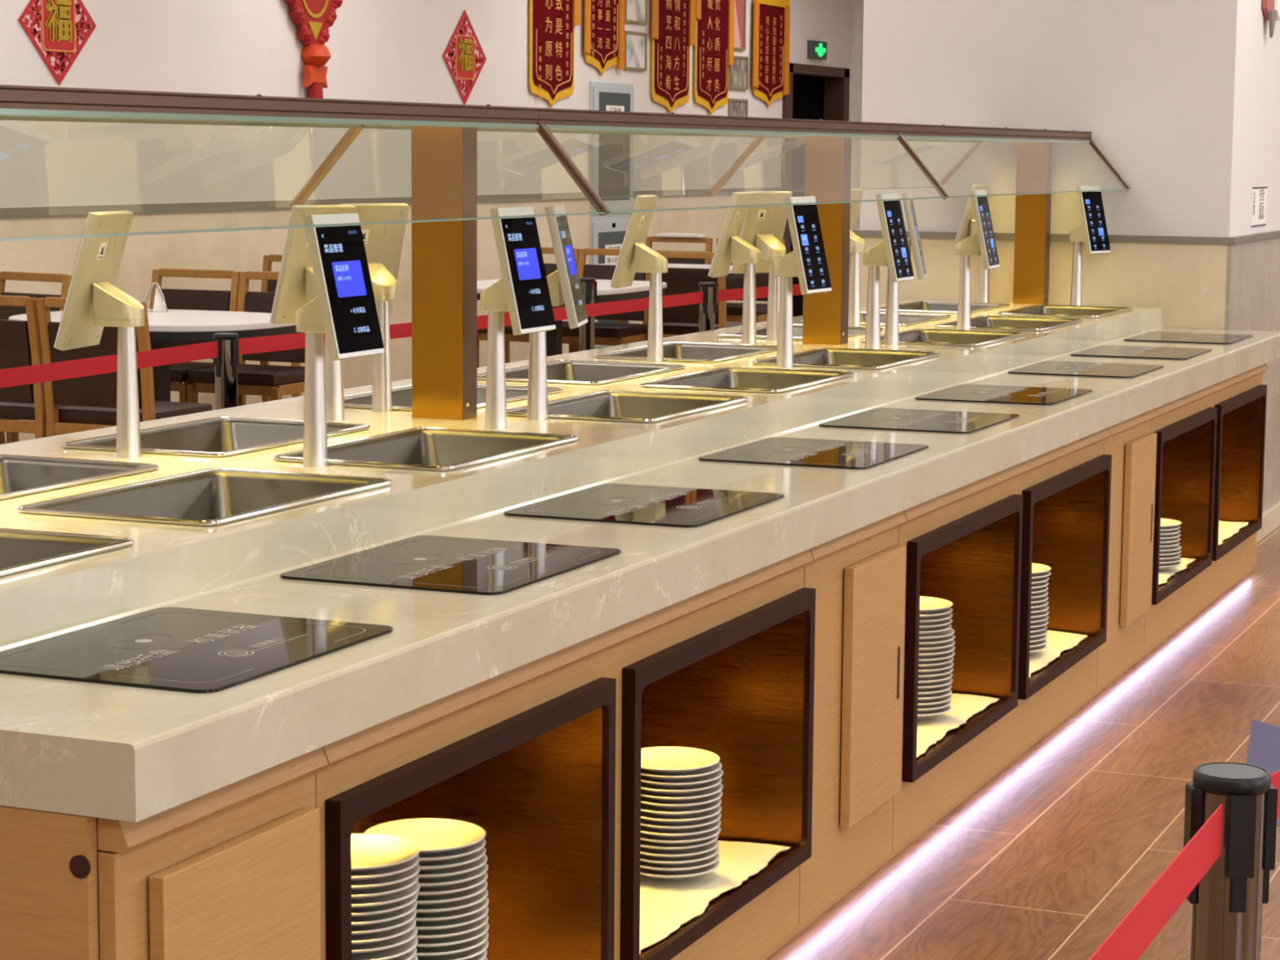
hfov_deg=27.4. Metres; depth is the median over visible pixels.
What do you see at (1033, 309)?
basin
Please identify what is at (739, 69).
print
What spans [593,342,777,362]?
pan
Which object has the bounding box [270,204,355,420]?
terminal
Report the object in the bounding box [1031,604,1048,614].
plate
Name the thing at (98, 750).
countertop
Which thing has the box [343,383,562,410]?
pan
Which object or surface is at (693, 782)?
plate
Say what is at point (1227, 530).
cloth
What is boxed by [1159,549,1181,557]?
plate
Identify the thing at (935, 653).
plate
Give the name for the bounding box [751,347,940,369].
pan
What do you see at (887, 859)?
plinth
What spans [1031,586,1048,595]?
plate
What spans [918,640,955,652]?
plate
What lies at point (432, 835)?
plate
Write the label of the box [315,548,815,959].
base cabinet
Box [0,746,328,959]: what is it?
base cabinet
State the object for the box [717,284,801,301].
belt
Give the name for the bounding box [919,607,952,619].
plate
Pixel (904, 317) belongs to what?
basin
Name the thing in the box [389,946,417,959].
plate
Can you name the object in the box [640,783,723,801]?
plate
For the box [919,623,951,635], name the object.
plate
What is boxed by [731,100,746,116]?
print
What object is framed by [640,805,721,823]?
plate
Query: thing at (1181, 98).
wall
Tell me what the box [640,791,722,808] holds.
plate
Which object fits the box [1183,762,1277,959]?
stanchion post
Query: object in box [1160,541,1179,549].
plate
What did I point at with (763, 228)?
terminal
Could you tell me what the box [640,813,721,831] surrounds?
plate
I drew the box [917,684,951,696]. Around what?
plate
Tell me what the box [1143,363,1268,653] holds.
base cabinet
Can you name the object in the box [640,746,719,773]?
plate
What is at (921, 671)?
plate
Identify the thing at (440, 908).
plate
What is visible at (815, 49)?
exit sign
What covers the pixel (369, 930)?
plate
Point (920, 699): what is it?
plate
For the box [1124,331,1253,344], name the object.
cooktop
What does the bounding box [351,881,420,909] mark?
plate
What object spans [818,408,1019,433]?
cooktop
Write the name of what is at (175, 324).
dining table
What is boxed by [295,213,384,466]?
terminal
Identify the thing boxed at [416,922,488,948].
plate
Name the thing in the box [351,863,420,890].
plate
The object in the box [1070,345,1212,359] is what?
cooktop
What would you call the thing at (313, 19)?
ornament
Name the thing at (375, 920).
plate
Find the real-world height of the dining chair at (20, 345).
0.905 m
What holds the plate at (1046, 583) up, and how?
on the plate at (1046, 588)
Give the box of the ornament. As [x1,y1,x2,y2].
[284,0,342,98]
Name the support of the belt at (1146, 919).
attached to the stanchion post at (1227, 903)
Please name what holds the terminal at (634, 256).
on the serving counter at (165, 562)
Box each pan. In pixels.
[0,453,158,499]
[0,528,134,576]
[17,467,391,526]
[61,416,369,457]
[274,426,578,471]
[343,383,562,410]
[476,360,684,384]
[506,390,746,422]
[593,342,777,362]
[640,366,853,393]
[716,324,884,340]
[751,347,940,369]
[800,311,951,326]
[861,328,1025,346]
[880,300,1009,313]
[934,315,1083,330]
[997,304,1133,317]
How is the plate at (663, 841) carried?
on the plate at (643, 844)
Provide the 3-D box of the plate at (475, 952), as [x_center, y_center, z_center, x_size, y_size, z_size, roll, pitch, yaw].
[-0.300,0.666,3.722,0.172,0.018,0.172,3,8,23]
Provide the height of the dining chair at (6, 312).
0.905 m
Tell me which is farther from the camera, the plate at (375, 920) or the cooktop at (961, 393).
the cooktop at (961, 393)
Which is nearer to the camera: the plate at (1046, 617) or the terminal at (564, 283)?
the terminal at (564, 283)
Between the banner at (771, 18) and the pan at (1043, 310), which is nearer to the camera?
the pan at (1043, 310)
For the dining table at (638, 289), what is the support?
on the floor
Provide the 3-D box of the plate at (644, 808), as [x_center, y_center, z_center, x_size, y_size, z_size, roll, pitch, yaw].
[0.056,0.564,4.557,0.172,0.018,0.172,3,8,23]
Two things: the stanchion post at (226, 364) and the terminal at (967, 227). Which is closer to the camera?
the stanchion post at (226, 364)
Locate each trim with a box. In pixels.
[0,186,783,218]
[853,229,1279,244]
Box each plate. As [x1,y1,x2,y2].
[351,833,420,872]
[351,854,420,881]
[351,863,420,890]
[351,874,418,899]
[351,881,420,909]
[351,892,417,918]
[351,900,417,927]
[351,909,417,936]
[351,918,416,945]
[351,925,417,954]
[351,936,417,959]
[364,817,485,854]
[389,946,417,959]
[411,954,417,959]
[414,897,488,922]
[415,888,488,914]
[415,906,488,931]
[416,880,488,905]
[416,915,488,939]
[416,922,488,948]
[416,932,488,957]
[417,853,487,879]
[417,862,488,888]
[417,872,488,897]
[417,940,488,959]
[418,838,486,862]
[418,846,486,871]
[466,950,487,959]
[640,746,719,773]
[640,762,722,781]
[640,768,723,787]
[640,777,722,795]
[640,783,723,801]
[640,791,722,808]
[640,798,721,817]
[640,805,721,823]
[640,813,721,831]
[640,819,720,838]
[640,826,720,844]
[640,835,718,851]
[640,840,719,858]
[640,847,719,865]
[640,853,719,872]
[640,860,719,879]
[917,672,952,685]
[917,678,952,690]
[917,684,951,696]
[917,688,951,702]
[917,694,951,707]
[917,700,951,712]
[917,706,951,718]
[918,634,955,647]
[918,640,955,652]
[918,645,955,657]
[918,650,955,663]
[918,657,954,668]
[918,662,953,674]
[918,666,953,679]
[919,595,953,613]
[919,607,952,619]
[919,613,952,625]
[919,617,952,630]
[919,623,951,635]
[919,628,955,641]
[1029,639,1046,648]
[1029,644,1046,653]
[1030,609,1048,619]
[1030,615,1048,624]
[1030,620,1048,629]
[1030,625,1047,634]
[1030,629,1047,639]
[1030,635,1046,644]
[1031,562,1051,576]
[1031,571,1051,580]
[1031,576,1048,585]
[1031,581,1048,590]
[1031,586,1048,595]
[1031,591,1048,599]
[1031,595,1048,604]
[1031,600,1048,609]
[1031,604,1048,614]
[1159,545,1182,553]
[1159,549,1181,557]
[1159,553,1181,561]
[1159,557,1181,565]
[1159,561,1180,569]
[1160,518,1182,528]
[1160,525,1180,533]
[1160,528,1180,537]
[1160,533,1181,541]
[1160,537,1181,545]
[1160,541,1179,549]
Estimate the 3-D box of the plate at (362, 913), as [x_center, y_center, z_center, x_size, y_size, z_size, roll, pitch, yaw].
[-0.384,0.565,3.521,0.172,0.018,0.172,3,8,23]
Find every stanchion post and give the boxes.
[213,332,239,409]
[579,277,596,351]
[697,282,717,332]
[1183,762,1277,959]
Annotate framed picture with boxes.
[623,30,647,71]
[624,0,647,24]
[728,55,748,89]
[728,97,747,116]
[733,0,746,50]
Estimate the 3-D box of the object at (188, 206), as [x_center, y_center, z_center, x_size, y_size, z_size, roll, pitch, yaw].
[-3.850,-0.997,10.192,0.170,0.050,25.360,3,8,23]
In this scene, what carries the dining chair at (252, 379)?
on the floor
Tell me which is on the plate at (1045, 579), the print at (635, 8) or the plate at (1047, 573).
the plate at (1047, 573)
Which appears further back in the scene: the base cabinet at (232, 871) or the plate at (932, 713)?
the plate at (932, 713)
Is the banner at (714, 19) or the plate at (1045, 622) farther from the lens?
the banner at (714, 19)
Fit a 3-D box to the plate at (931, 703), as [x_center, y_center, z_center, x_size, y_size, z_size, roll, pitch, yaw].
[0.611,0.491,5.877,0.172,0.018,0.172,3,8,23]
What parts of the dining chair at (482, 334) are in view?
leg, rail, leg, rail, leg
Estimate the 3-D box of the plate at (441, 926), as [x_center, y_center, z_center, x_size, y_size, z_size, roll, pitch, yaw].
[-0.300,0.616,3.716,0.172,0.018,0.172,3,8,23]
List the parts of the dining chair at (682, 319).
leg, rail, rail, leg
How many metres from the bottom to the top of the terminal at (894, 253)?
0.428 m
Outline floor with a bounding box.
[765,525,1279,959]
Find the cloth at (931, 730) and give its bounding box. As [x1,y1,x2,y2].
[916,693,999,757]
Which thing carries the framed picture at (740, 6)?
attached to the wall at (380, 50)
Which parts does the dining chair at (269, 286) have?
leg, rail, leg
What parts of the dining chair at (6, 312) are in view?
leg, rail, leg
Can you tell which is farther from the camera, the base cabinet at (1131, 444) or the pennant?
the pennant
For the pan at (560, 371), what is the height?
0.109 m
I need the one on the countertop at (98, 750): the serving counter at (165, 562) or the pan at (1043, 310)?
the serving counter at (165, 562)
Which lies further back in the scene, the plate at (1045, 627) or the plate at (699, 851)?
the plate at (1045, 627)
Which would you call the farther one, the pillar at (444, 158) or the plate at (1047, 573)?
the plate at (1047, 573)
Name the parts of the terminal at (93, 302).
head casing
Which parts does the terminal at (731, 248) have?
head casing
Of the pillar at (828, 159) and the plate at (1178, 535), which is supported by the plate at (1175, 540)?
the plate at (1178, 535)
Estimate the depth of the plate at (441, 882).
3.68 m
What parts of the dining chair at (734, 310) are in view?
rail, leg, rail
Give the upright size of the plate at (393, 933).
0.018 m
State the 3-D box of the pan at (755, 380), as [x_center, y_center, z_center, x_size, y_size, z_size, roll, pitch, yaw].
[0.259,-0.188,6.211,0.346,0.109,0.552,3,8,23]
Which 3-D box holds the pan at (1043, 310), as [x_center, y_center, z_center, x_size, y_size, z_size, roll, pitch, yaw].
[1.464,-0.531,9.026,0.346,0.109,0.552,3,8,23]
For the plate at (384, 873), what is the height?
0.018 m
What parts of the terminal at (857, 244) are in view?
head casing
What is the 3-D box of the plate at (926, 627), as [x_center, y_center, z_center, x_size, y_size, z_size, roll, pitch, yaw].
[0.611,0.319,5.856,0.172,0.018,0.172,3,8,23]
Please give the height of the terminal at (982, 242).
0.428 m
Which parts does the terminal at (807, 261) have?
head casing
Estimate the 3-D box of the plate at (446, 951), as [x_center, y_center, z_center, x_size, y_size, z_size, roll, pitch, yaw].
[-0.300,0.653,3.720,0.172,0.018,0.172,3,8,23]
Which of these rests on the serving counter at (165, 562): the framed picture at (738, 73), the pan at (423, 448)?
the pan at (423, 448)
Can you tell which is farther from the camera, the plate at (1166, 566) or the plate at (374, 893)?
the plate at (1166, 566)
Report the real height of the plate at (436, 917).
0.018 m
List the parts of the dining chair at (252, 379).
leg, rail, leg, rail, leg, rail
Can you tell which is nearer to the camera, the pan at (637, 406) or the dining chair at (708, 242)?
the pan at (637, 406)
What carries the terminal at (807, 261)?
on the serving counter at (165, 562)
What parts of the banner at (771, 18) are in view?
rod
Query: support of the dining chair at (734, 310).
on the floor
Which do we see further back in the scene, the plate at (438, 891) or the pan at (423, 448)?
the pan at (423, 448)
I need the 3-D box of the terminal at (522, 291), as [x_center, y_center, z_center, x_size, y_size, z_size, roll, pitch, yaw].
[-0.251,-0.312,5.078,0.123,0.428,0.158,3,8,23]
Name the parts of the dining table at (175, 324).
under frame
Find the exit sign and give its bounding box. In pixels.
[807,40,826,59]
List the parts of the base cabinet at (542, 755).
niche frame, rail, niche frame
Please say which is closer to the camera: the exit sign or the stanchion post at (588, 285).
the stanchion post at (588, 285)
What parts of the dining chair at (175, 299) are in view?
leg, rail, leg, rail, rail, leg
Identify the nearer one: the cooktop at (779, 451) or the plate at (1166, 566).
the cooktop at (779, 451)
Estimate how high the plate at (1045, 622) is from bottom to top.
0.018 m
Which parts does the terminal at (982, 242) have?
head casing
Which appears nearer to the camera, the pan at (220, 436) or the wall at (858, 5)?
the pan at (220, 436)
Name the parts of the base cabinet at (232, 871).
panel, panel, rail, door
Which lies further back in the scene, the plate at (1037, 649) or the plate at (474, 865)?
the plate at (1037, 649)
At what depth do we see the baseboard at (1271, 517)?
10.24 m
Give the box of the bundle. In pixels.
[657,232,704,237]
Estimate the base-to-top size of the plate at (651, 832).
0.018 m
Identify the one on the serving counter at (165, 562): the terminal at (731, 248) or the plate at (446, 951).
the terminal at (731, 248)
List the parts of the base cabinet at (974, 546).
niche frame, rail, niche frame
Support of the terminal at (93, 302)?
on the serving counter at (165, 562)
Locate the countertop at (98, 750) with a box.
[0,315,1279,822]
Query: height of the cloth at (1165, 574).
0.008 m
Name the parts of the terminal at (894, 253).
head casing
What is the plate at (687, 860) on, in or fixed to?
on the plate at (666, 868)
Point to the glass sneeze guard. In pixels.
(17, 103)
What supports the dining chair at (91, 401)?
on the floor
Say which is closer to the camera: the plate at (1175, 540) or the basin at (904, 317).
the plate at (1175, 540)
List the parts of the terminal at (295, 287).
head casing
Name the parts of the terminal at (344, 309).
head casing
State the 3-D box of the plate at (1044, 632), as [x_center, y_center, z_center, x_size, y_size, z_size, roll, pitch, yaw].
[0.940,0.388,6.624,0.172,0.018,0.172,3,8,23]
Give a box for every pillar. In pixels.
[411,125,476,420]
[802,136,851,345]
[1013,141,1052,304]
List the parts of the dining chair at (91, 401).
leg, rail, rail, rail, leg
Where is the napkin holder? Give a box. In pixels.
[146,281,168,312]
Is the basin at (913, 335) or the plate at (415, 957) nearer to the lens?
the plate at (415, 957)
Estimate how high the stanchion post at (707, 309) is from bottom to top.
0.950 m
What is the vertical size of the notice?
0.145 m
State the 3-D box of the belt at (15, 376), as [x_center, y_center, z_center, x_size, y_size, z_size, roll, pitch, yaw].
[-1.860,-0.169,5.730,0.002,0.058,3.394,4,8,24]
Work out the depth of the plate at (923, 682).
5.83 m
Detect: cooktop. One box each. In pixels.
[0,607,393,693]
[280,535,621,595]
[503,483,784,527]
[698,436,928,469]
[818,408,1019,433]
[915,383,1092,404]
[1008,360,1164,377]
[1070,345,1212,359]
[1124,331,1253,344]
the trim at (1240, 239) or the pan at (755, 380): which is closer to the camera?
the pan at (755, 380)
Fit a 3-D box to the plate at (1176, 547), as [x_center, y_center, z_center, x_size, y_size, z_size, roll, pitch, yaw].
[1.561,0.209,7.993,0.172,0.018,0.172,3,8,23]
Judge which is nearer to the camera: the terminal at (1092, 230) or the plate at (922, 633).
the plate at (922, 633)
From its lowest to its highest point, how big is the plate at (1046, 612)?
0.018 m
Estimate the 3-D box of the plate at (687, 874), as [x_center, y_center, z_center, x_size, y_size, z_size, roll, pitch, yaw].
[0.052,0.674,4.574,0.172,0.018,0.172,3,8,23]
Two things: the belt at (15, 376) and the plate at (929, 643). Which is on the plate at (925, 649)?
the plate at (929, 643)
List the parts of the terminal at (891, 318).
head casing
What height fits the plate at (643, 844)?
0.018 m
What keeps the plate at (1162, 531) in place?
on the plate at (1175, 531)
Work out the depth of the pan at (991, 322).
8.56 m
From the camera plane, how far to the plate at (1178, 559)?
7.95 m
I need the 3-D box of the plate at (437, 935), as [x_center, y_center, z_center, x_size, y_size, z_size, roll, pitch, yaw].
[-0.300,0.629,3.718,0.172,0.018,0.172,3,8,23]
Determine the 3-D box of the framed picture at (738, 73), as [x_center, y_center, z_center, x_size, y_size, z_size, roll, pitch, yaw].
[0.775,-3.207,20.667,0.020,0.260,0.390,3,8,23]
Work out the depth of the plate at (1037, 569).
6.62 m
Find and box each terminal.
[53,210,144,457]
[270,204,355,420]
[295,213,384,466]
[340,203,408,412]
[480,206,555,428]
[526,204,587,420]
[609,194,667,362]
[707,191,760,344]
[731,191,792,340]
[773,195,831,367]
[848,188,865,325]
[862,192,914,349]
[884,191,926,345]
[952,184,994,302]
[955,189,999,329]
[1069,185,1111,305]
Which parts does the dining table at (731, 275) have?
under frame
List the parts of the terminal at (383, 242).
head casing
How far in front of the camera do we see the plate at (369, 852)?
3.54 m
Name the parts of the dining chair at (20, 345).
leg, rail, rail, leg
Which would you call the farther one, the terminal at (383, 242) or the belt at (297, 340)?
the belt at (297, 340)
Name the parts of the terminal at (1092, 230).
head casing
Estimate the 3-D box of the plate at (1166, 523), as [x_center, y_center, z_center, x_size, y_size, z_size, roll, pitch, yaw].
[1.559,0.135,7.984,0.172,0.018,0.172,3,8,23]
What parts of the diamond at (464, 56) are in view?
panel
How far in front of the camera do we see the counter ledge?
4.29 m
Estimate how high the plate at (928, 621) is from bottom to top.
0.018 m
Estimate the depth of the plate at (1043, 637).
6.61 m
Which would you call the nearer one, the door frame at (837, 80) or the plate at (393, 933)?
the plate at (393, 933)
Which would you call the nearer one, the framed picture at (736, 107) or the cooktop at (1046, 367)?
the cooktop at (1046, 367)
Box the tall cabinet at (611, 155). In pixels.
[589,80,634,348]
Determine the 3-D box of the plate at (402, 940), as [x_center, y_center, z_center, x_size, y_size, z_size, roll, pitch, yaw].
[-0.385,0.614,3.527,0.172,0.018,0.172,3,8,23]
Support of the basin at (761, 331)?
in the pan at (761, 331)
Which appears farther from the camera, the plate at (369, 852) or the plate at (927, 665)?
the plate at (927, 665)
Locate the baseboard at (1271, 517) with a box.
[1256,501,1279,543]
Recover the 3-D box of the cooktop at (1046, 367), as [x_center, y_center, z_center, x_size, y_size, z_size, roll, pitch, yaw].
[1.280,-0.318,7.519,0.355,0.004,0.450,3,8,23]
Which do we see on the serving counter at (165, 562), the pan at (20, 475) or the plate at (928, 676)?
the pan at (20, 475)
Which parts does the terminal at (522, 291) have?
head casing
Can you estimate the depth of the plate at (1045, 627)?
6.60 m
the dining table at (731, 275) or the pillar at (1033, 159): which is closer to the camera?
the pillar at (1033, 159)
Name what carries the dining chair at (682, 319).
on the floor
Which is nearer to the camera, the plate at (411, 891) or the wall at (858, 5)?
the plate at (411, 891)
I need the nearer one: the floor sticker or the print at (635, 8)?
the floor sticker
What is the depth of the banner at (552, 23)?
17.45 m
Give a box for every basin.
[721,324,866,337]
[860,311,946,323]
[880,328,1019,343]
[1002,305,1128,315]
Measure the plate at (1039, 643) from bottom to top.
0.018 m
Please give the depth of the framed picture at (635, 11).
18.74 m
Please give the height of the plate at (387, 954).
0.018 m
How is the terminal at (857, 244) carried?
on the serving counter at (165, 562)
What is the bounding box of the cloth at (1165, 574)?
[1158,557,1195,585]
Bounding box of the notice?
[1250,186,1267,226]
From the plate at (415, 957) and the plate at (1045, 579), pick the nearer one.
the plate at (415, 957)
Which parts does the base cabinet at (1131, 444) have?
rail, door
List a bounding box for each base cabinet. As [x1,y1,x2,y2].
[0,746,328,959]
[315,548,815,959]
[798,511,906,926]
[892,427,1111,853]
[1096,408,1157,690]
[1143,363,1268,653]
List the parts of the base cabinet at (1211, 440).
niche frame, rail, niche frame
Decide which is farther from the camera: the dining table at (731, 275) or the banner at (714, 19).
the banner at (714, 19)
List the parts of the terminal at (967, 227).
head casing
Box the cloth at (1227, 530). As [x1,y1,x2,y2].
[1217,520,1248,545]
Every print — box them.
[626,0,644,21]
[626,33,644,67]
[731,57,746,87]
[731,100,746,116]
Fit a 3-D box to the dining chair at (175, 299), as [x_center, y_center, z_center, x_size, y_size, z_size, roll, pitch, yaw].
[-2.138,-0.497,11.969,0.466,0.905,0.500,3,8,23]
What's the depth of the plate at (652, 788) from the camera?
4.52 m
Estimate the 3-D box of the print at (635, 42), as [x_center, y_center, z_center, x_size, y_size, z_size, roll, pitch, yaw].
[-0.039,-3.066,18.767,0.010,0.234,0.354,3,8,23]
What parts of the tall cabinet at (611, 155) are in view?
door, door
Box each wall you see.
[0,0,853,443]
[849,0,863,254]
[859,0,1279,513]
[859,237,1226,329]
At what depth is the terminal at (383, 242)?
5.41 m
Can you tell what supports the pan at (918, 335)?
on the serving counter at (165, 562)
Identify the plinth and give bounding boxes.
[758,566,1253,959]
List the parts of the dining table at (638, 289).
under frame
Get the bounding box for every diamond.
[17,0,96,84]
[441,9,486,104]
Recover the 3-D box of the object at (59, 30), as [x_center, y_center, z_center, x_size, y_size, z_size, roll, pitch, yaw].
[-2.755,-2.166,12.438,0.013,0.584,0.620,3,8,23]
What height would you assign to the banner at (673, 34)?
1.205 m
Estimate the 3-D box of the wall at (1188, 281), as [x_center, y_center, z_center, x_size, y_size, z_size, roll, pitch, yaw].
[2.484,-0.604,12.060,1.376,1.165,5.358,3,8,23]
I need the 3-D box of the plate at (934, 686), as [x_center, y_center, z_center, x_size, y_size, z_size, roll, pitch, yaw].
[0.613,0.454,5.876,0.172,0.018,0.172,3,8,23]
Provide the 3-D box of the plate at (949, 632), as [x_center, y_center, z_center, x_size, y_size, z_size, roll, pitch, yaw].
[0.616,0.343,5.860,0.172,0.018,0.172,3,8,23]
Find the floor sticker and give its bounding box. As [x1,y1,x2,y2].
[1246,719,1279,826]
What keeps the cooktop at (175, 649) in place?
in the countertop at (98, 750)
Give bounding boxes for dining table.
[8,309,297,401]
[476,279,666,356]
[596,262,744,323]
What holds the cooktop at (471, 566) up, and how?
in the countertop at (98, 750)
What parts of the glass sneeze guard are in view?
glass clamp rail, glass clamp rail, glass clamp rail, glass clamp rail, glass clamp rail, glass clamp rail, glass pane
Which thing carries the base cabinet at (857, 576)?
on the floor
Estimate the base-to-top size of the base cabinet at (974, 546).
0.716 m
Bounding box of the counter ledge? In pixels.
[0,326,1163,651]
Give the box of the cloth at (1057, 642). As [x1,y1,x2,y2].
[1028,630,1087,679]
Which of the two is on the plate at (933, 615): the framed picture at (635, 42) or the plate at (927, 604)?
the plate at (927, 604)
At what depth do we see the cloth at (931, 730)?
5.86 m
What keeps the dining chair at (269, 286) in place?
on the floor
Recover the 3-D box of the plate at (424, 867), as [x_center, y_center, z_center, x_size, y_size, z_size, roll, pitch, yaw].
[-0.303,0.531,3.702,0.172,0.018,0.172,3,8,23]
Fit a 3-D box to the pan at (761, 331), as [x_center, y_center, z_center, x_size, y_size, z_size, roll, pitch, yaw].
[0.485,-0.393,7.861,0.346,0.109,0.552,3,8,23]
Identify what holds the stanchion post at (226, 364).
on the floor
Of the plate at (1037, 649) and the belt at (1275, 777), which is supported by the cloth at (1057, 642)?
the plate at (1037, 649)
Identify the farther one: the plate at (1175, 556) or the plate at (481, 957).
the plate at (1175, 556)
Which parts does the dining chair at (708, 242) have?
leg, leg, rail, leg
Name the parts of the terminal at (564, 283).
head casing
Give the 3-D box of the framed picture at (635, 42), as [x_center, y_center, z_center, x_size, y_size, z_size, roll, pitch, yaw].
[-0.034,-3.066,18.765,0.020,0.270,0.390,3,8,23]
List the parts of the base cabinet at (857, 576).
rail, door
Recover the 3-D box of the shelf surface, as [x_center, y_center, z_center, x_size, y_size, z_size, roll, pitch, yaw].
[-0.049,0.701,4.495,0.387,0.007,0.757,3,8,23]
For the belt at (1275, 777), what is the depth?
2.43 m
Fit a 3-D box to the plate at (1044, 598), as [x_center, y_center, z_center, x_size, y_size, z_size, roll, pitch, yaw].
[0.941,0.302,6.611,0.172,0.018,0.172,3,8,23]
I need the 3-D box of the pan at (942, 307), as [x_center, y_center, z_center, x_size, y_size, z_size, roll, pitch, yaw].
[1.057,-0.555,9.197,0.346,0.109,0.552,3,8,23]
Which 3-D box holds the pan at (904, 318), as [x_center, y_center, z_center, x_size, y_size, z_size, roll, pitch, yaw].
[0.771,-0.474,8.530,0.346,0.109,0.552,3,8,23]
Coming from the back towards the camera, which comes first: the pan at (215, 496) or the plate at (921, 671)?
the plate at (921, 671)
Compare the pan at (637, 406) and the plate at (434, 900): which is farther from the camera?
the pan at (637, 406)
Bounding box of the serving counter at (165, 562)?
[0,299,1163,647]
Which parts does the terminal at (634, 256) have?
head casing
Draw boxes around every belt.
[0,341,217,387]
[238,291,702,355]
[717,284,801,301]
[1088,804,1222,959]
[1271,770,1279,819]
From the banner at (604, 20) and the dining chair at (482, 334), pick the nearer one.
the dining chair at (482, 334)
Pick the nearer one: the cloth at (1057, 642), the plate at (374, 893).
the plate at (374, 893)
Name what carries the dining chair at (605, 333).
on the floor
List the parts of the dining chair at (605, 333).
leg, rail, rail, leg, rail, leg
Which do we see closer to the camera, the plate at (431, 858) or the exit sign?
the plate at (431, 858)
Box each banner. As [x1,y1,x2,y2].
[528,0,580,106]
[583,0,624,75]
[650,0,695,113]
[693,0,733,114]
[751,0,790,106]
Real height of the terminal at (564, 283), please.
0.428 m
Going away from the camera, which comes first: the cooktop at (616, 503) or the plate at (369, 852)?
the plate at (369, 852)
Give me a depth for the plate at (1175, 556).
7.94 m
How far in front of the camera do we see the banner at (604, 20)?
18.21 m
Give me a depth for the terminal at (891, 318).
7.40 m
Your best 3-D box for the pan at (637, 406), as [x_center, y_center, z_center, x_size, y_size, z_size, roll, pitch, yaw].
[-0.027,-0.107,5.543,0.346,0.109,0.552,3,8,23]
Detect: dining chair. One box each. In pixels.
[0,271,71,444]
[0,295,67,443]
[35,297,212,436]
[149,268,239,402]
[186,271,324,406]
[259,254,300,402]
[476,247,579,368]
[562,248,648,351]
[617,235,712,324]
[646,250,742,337]
[715,238,785,322]
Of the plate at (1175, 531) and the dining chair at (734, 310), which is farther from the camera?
the dining chair at (734, 310)
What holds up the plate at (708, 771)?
on the plate at (693, 782)
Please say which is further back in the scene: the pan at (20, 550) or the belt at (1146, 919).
the pan at (20, 550)
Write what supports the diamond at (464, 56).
attached to the wall at (380, 50)
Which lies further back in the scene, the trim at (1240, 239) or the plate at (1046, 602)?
the trim at (1240, 239)
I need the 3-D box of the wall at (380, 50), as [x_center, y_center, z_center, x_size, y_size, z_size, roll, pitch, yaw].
[-3.500,-1.587,10.950,0.162,3.300,27.150,3,8,23]
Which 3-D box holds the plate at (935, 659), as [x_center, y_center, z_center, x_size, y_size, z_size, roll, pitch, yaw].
[0.617,0.393,5.865,0.172,0.018,0.172,3,8,23]
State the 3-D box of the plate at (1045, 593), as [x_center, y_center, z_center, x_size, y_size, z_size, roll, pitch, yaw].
[0.941,0.289,6.612,0.172,0.018,0.172,3,8,23]
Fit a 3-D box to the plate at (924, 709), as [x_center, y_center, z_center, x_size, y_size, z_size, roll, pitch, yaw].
[0.610,0.503,5.880,0.172,0.018,0.172,3,8,23]
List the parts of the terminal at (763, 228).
head casing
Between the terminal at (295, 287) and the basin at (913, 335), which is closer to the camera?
the terminal at (295, 287)
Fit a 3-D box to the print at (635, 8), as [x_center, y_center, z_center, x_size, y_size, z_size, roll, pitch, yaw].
[-0.036,-3.473,18.716,0.010,0.394,0.354,3,8,23]
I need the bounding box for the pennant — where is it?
[1262,0,1279,37]
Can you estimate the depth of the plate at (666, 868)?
4.54 m
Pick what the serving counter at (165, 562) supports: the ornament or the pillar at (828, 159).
the pillar at (828, 159)
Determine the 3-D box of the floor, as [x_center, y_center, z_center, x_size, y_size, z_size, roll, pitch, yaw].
[0.830,0.304,9.791,15.000,0.100,28.000,3,8,23]
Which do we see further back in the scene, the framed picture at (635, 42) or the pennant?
the framed picture at (635, 42)
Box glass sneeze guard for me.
[0,84,1131,241]
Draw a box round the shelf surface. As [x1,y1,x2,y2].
[639,840,791,955]

